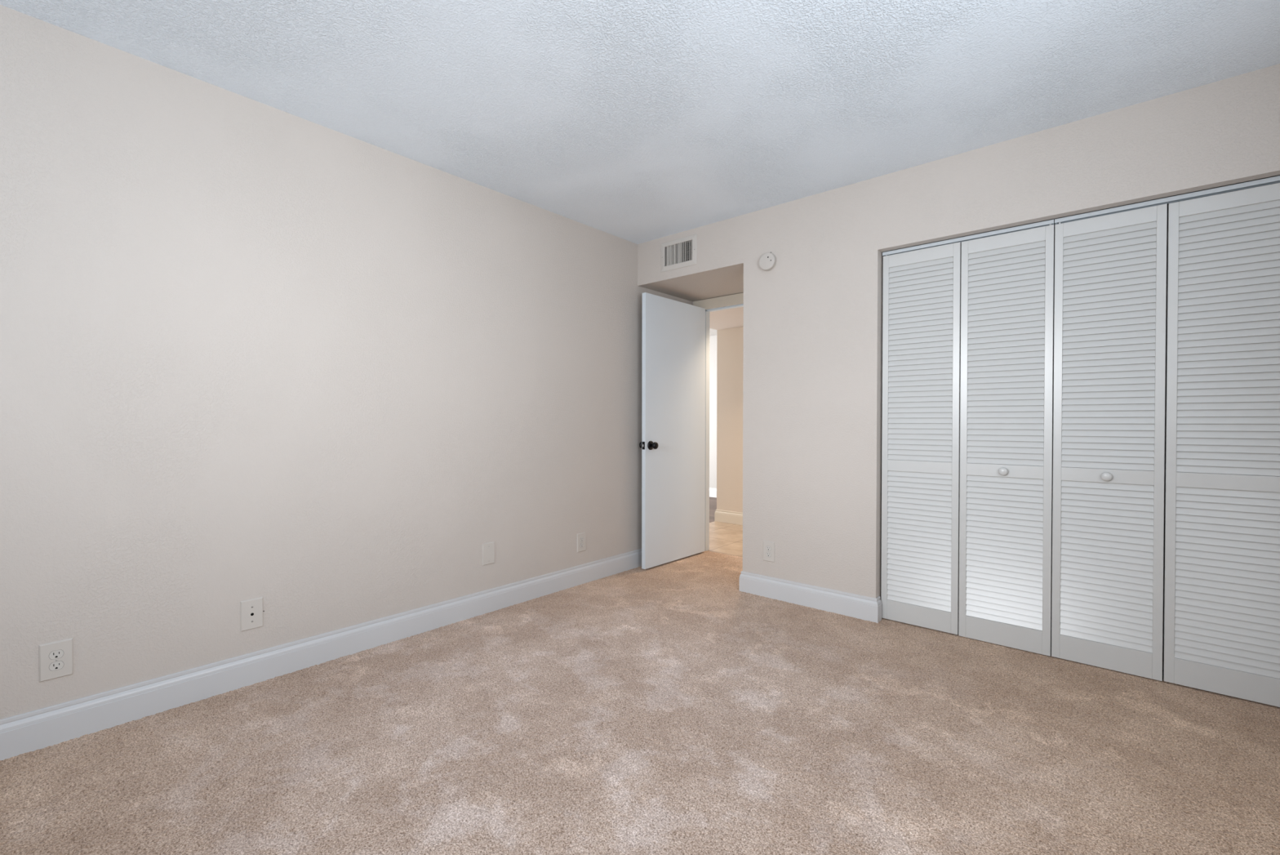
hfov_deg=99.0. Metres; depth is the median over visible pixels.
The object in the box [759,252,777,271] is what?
smoke detector
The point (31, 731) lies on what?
baseboard
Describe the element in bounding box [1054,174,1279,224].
door track
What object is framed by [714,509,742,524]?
baseboard
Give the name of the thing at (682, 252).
air vent
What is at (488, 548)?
blank wall plate
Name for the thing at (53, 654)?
receptacle
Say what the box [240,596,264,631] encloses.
wall plate
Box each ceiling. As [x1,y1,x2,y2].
[0,0,1279,244]
[709,306,743,329]
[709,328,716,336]
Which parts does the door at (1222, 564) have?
knob, panel, panel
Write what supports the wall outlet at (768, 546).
attached to the wall at (812, 333)
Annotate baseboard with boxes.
[0,548,641,759]
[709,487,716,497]
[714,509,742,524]
[738,570,881,622]
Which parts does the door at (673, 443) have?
knob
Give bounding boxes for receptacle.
[48,649,63,658]
[48,660,63,670]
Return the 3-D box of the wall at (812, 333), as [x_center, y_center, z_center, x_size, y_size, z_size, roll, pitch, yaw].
[1.557,-0.129,3.330,3.450,2.490,0.830,1,1,41]
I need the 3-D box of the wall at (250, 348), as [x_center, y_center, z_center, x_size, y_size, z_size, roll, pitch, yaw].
[-1.563,-0.125,2.448,0.115,2.490,6.245,1,1,41]
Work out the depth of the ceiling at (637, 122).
2.11 m
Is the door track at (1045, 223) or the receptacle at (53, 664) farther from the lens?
the door track at (1045, 223)
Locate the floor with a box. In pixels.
[0,496,1279,854]
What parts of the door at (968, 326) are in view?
panel, knob, panel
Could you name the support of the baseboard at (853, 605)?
attached to the wall at (812, 333)
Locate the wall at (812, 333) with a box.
[637,63,1279,599]
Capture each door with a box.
[639,292,705,568]
[880,223,1054,656]
[1051,182,1279,706]
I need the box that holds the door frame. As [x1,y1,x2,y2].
[693,293,743,551]
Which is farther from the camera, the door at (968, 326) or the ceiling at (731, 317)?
the ceiling at (731, 317)
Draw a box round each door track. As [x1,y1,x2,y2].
[882,218,1054,256]
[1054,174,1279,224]
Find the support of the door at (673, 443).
in the wall
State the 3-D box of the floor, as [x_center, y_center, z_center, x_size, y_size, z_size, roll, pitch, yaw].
[-0.805,1.082,3.822,7.651,0.052,9.071,1,1,41]
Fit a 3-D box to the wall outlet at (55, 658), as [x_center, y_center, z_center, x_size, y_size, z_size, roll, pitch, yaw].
[-1.993,0.793,1.867,0.009,0.126,0.080,1,1,41]
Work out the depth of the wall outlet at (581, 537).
3.71 m
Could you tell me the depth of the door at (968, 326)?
2.76 m
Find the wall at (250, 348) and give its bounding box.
[0,4,692,719]
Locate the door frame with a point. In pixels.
(707, 311)
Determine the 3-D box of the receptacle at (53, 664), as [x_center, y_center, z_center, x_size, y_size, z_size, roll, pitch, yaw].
[-1.991,0.813,1.865,0.003,0.028,0.034,1,1,41]
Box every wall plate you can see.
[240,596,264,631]
[482,541,494,565]
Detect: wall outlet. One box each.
[39,637,73,681]
[577,532,586,551]
[763,540,774,562]
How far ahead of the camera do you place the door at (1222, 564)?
2.29 m
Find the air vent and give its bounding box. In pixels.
[661,234,697,272]

